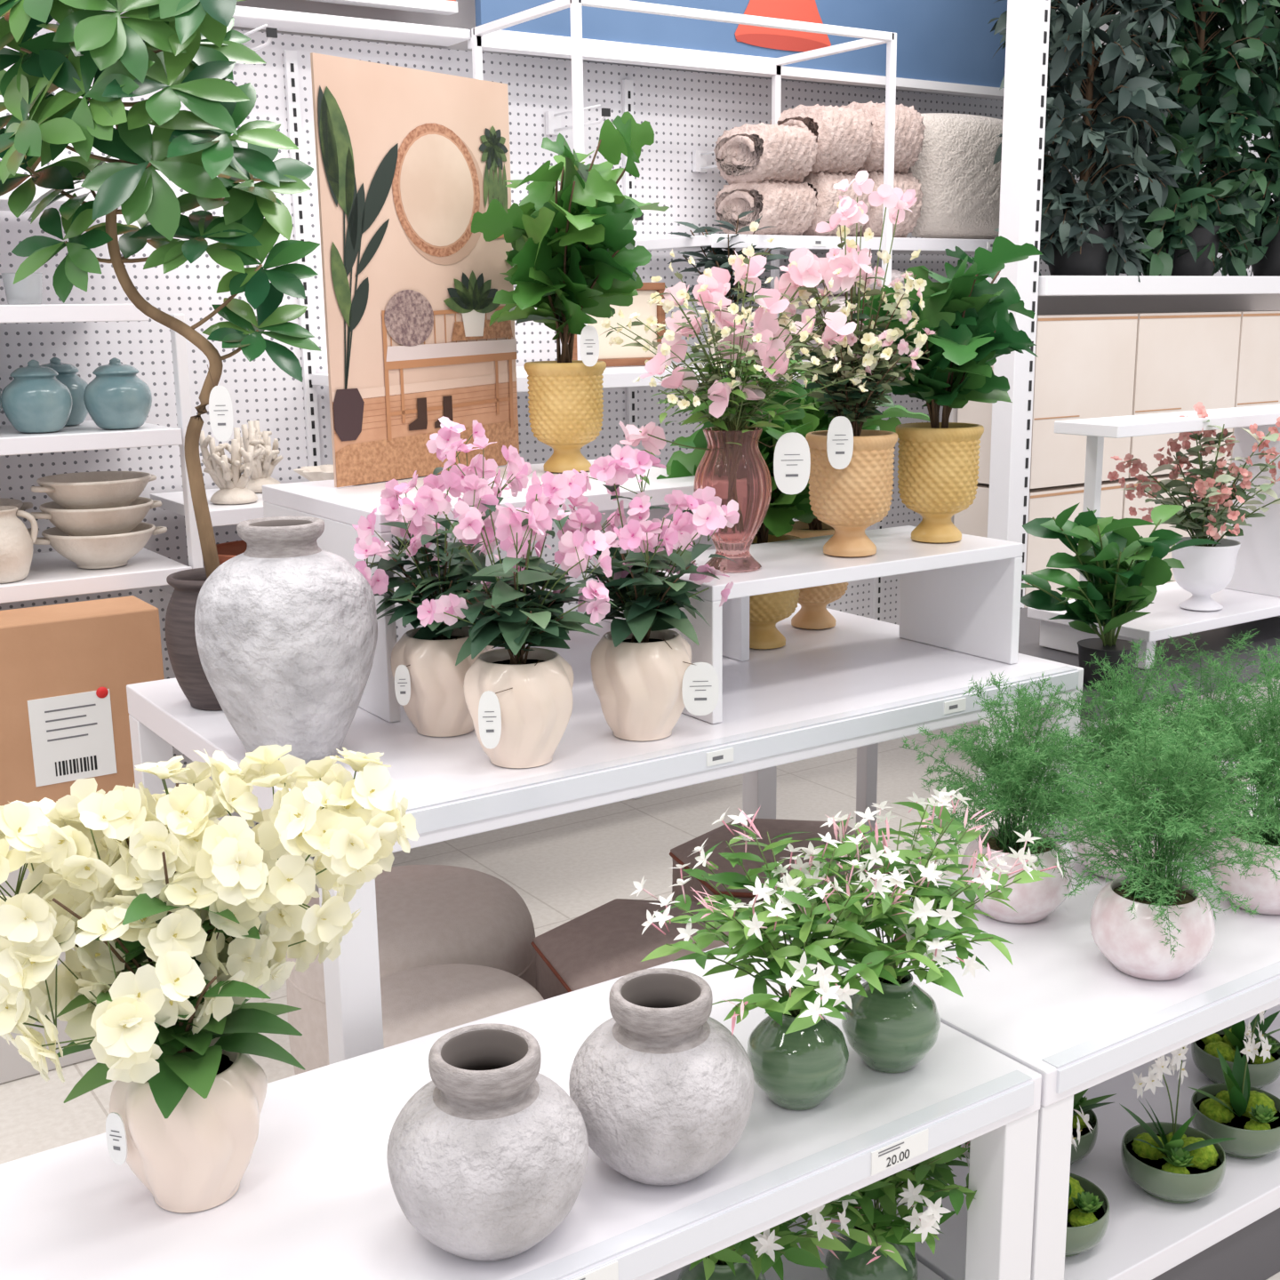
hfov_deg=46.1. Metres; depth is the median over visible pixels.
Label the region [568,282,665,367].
wooden picture frame
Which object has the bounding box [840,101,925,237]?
knit throw
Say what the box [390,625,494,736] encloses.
pot
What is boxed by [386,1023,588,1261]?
ceramic vase
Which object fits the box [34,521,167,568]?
stoneware bowl
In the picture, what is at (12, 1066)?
deck
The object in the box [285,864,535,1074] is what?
chair back
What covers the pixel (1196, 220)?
tree
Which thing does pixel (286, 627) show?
ceramic vase
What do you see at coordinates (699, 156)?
hook
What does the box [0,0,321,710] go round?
tree
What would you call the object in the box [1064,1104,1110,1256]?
succulent bowl
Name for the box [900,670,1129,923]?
potted fern
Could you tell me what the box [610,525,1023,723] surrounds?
display riser
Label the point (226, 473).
sculpture
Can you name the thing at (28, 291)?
glass tumbler
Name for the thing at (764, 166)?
knit throw
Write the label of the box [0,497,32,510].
stoneware bowl
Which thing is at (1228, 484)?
carton
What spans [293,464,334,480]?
shell bowl
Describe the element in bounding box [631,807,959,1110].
potted jasmine
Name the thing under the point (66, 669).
cardboard box
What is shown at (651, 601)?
plant
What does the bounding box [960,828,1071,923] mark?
pot
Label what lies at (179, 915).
hydrangea
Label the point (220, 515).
display shelf
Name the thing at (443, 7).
header sign
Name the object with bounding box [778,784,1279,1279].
display table
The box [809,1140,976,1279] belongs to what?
potted jasmine
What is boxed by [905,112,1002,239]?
textured pillow
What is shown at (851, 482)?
plant
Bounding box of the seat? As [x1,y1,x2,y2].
[328,963,543,1064]
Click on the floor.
(564, 868)
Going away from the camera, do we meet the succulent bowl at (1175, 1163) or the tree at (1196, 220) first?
the succulent bowl at (1175, 1163)
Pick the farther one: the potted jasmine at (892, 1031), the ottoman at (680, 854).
the ottoman at (680, 854)
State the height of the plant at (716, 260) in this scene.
0.411 m
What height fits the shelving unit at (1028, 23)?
2.899 m
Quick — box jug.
[0,505,38,583]
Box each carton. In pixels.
[953,480,1124,607]
[957,313,1137,488]
[1101,312,1241,478]
[1107,471,1225,583]
[1197,310,1279,463]
[1216,467,1230,538]
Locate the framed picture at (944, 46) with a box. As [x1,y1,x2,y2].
[467,0,1007,99]
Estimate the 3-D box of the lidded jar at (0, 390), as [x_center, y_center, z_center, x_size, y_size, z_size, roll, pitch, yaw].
[-1.478,-0.539,3.307,0.142,0.153,0.142,-9,15,-33]
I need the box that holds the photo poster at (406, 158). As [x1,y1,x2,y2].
[310,52,519,487]
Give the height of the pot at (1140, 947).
0.119 m
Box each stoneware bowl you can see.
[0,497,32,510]
[30,471,156,509]
[30,496,161,535]
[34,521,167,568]
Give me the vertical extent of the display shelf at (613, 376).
0.036 m
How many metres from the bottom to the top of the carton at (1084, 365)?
0.495 m
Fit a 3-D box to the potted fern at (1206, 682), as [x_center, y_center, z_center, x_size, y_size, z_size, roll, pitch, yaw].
[0.983,0.173,2.634,0.354,0.401,0.334,-6,13,-23]
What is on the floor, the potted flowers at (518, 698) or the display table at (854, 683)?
the display table at (854, 683)
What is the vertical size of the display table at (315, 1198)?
0.550 m
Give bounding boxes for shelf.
[0,182,121,212]
[0,304,149,323]
[0,420,182,455]
[0,547,191,603]
[150,488,263,526]
[159,584,400,605]
[311,360,811,391]
[634,233,994,255]
[654,1212,943,1279]
[784,378,805,384]
[857,1004,1279,1279]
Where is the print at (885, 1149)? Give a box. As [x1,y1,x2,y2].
[878,1142,903,1157]
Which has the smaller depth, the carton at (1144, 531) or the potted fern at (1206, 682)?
the potted fern at (1206, 682)
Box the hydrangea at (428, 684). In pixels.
[352,416,532,736]
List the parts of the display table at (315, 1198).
price rail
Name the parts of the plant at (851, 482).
pot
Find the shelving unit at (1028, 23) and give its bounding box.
[948,0,1279,809]
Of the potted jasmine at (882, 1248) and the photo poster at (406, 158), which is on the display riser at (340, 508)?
the photo poster at (406, 158)
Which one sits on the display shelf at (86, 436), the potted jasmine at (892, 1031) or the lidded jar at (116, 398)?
the lidded jar at (116, 398)
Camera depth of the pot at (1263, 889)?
2.36 m
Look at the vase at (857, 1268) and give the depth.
2.00 m
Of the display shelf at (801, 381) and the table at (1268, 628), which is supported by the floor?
the table at (1268, 628)
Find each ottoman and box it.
[530,898,743,999]
[669,817,893,910]
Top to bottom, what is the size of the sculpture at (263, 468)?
0.170 m
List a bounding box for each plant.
[352,416,532,639]
[397,437,615,665]
[471,111,669,472]
[545,443,739,647]
[656,360,828,648]
[661,210,789,362]
[752,352,929,629]
[762,170,935,557]
[859,235,1042,543]
[1020,502,1221,689]
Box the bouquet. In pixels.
[600,221,875,571]
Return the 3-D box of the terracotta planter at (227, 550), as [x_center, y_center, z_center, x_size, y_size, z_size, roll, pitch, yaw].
[-0.877,-0.193,3.524,0.270,0.052,0.270,-9,15,-33]
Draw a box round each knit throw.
[713,122,818,235]
[769,104,873,236]
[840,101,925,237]
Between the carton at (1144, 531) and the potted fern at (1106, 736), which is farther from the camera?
the carton at (1144, 531)
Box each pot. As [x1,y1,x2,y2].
[108,1037,267,1212]
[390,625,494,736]
[463,647,573,767]
[590,629,691,741]
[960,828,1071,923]
[1067,795,1169,879]
[1089,875,1215,980]
[1208,820,1279,914]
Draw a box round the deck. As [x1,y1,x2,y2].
[0,840,100,1083]
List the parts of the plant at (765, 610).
pot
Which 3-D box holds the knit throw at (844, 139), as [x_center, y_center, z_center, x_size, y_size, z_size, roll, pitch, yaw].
[0.526,-1.367,4.431,0.220,0.389,0.301,-9,15,-33]
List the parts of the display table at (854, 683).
price rail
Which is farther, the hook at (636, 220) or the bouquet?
the hook at (636, 220)
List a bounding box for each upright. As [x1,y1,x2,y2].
[169,313,222,820]
[283,49,320,481]
[622,79,642,799]
[872,102,886,743]
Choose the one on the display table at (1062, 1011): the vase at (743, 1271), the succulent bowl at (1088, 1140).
the succulent bowl at (1088, 1140)
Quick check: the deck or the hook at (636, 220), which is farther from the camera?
the hook at (636, 220)
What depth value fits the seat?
2.40 m
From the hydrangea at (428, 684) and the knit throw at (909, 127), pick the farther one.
the knit throw at (909, 127)
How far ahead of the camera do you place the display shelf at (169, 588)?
3.68 m
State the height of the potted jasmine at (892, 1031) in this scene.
0.370 m
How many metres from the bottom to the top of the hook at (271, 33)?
0.060 m
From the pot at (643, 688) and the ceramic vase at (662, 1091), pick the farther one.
the pot at (643, 688)
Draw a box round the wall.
[0,0,1277,861]
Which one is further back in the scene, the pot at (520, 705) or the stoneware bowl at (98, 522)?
the stoneware bowl at (98, 522)
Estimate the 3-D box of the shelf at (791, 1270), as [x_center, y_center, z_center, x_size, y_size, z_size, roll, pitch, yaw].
[-0.465,0.860,1.632,1.981,0.370,0.510,-9,15,-33]
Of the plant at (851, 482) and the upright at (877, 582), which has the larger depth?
the upright at (877, 582)
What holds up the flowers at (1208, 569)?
on the display stand
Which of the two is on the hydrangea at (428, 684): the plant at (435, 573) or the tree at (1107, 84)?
the plant at (435, 573)
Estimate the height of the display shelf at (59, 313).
0.036 m
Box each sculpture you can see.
[199,427,265,503]
[240,420,283,492]
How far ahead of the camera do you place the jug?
3.16 m
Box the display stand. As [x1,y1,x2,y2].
[1027,404,1279,669]
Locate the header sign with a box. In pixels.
[307,0,457,15]
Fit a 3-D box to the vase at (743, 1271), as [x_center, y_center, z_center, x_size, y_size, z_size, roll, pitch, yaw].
[0.109,0.861,1.986,0.126,0.118,0.125,7,14,31]
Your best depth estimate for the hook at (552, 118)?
4.13 m
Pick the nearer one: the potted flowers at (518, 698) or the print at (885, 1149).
the print at (885, 1149)
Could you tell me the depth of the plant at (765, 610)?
2.86 m
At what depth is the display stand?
3.23 m
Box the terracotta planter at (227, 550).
[216,540,247,565]
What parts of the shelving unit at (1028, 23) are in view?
panel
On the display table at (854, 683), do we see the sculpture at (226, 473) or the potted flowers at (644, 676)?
the potted flowers at (644, 676)
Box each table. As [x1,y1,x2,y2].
[0,940,1041,1279]
[126,602,1083,1064]
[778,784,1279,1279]
[856,581,1279,837]
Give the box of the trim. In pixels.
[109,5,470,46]
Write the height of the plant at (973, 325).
0.537 m
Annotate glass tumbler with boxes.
[1,272,42,304]
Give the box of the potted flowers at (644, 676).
[545,443,739,741]
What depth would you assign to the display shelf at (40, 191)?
3.08 m
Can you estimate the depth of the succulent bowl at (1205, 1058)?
2.59 m
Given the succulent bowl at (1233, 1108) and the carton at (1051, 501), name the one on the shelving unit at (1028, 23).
the carton at (1051, 501)
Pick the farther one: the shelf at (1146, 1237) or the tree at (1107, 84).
the tree at (1107, 84)
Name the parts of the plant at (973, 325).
pot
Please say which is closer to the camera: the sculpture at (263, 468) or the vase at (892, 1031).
the vase at (892, 1031)
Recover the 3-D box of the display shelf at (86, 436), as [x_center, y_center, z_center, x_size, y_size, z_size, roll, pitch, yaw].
[-2.039,-0.336,2.851,2.220,0.036,0.438,-9,15,-33]
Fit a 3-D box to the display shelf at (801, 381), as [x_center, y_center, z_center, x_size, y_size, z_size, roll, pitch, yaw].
[0.610,-0.797,4.587,0.340,0.036,0.438,-9,15,-33]
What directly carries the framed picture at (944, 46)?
attached to the wall
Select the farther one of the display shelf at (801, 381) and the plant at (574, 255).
the display shelf at (801, 381)
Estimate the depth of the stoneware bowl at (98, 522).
3.27 m
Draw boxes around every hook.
[235,24,277,63]
[544,104,610,135]
[632,212,643,225]
[692,150,717,172]
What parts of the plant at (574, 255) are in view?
pot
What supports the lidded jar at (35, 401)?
on the display shelf at (86, 436)
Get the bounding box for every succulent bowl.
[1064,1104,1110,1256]
[1070,1088,1116,1164]
[1120,1045,1234,1203]
[1188,1011,1279,1159]
[1191,1009,1279,1088]
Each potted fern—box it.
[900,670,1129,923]
[1023,670,1279,980]
[1042,638,1242,879]
[1112,628,1279,853]
[1145,639,1279,914]
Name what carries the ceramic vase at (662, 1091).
on the display table at (315, 1198)
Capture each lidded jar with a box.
[0,360,71,432]
[0,390,1,412]
[40,357,87,425]
[83,357,151,429]
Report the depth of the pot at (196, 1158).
1.60 m
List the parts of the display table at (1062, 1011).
price rail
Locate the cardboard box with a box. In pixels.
[0,595,164,805]
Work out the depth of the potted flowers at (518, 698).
2.13 m
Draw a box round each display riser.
[262,459,749,722]
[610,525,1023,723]
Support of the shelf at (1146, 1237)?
attached to the display table at (1062, 1011)
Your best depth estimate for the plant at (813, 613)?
3.06 m
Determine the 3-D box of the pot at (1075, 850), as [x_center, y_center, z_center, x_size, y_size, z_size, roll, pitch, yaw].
[0.817,0.336,2.562,0.172,0.119,0.172,1,13,7]
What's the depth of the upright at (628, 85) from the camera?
4.32 m
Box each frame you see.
[471,0,896,359]
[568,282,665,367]
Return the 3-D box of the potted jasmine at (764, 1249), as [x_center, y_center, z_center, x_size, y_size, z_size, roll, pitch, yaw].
[0.104,0.763,1.963,0.366,0.318,0.365,-5,13,-19]
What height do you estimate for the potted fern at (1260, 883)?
0.447 m
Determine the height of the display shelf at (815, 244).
0.036 m
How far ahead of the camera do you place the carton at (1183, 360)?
4.70 m
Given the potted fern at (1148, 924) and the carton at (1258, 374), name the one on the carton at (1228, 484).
the carton at (1258, 374)
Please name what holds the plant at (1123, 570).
on the table at (1268, 628)
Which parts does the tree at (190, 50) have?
pot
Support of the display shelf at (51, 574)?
attached to the upright
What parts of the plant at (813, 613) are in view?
pot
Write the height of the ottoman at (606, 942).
0.438 m
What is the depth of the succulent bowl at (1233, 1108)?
2.39 m
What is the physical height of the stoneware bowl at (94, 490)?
0.083 m
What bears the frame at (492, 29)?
on the display shelf at (613, 376)
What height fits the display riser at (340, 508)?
0.339 m
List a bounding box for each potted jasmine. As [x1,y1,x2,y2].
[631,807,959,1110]
[677,1205,862,1279]
[771,786,1063,1072]
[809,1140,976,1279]
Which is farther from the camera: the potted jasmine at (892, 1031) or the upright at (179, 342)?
the upright at (179, 342)
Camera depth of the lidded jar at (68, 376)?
3.37 m
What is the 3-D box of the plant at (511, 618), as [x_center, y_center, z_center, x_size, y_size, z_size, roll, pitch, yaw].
[-0.177,-0.121,2.148,0.304,0.334,0.284,-9,15,-33]
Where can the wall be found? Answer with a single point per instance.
(686, 110)
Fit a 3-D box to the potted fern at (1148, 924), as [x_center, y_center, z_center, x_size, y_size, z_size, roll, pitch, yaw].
[0.740,0.256,2.165,0.360,0.447,0.402,-3,13,-9]
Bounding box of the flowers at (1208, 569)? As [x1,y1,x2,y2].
[1107,401,1279,610]
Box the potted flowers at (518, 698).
[397,437,615,767]
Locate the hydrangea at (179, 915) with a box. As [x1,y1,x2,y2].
[0,744,419,1212]
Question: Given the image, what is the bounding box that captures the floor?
[0,679,1279,1279]
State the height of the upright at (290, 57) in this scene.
2.128 m
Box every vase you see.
[194,516,377,764]
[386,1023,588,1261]
[568,968,754,1185]
[677,1255,766,1279]
[746,1013,848,1110]
[824,1225,918,1279]
[841,972,940,1072]
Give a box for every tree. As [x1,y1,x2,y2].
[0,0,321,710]
[987,0,1193,282]
[1126,0,1279,276]
[1211,0,1279,276]
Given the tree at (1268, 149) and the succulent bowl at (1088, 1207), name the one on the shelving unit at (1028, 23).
the tree at (1268, 149)
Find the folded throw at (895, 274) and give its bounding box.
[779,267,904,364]

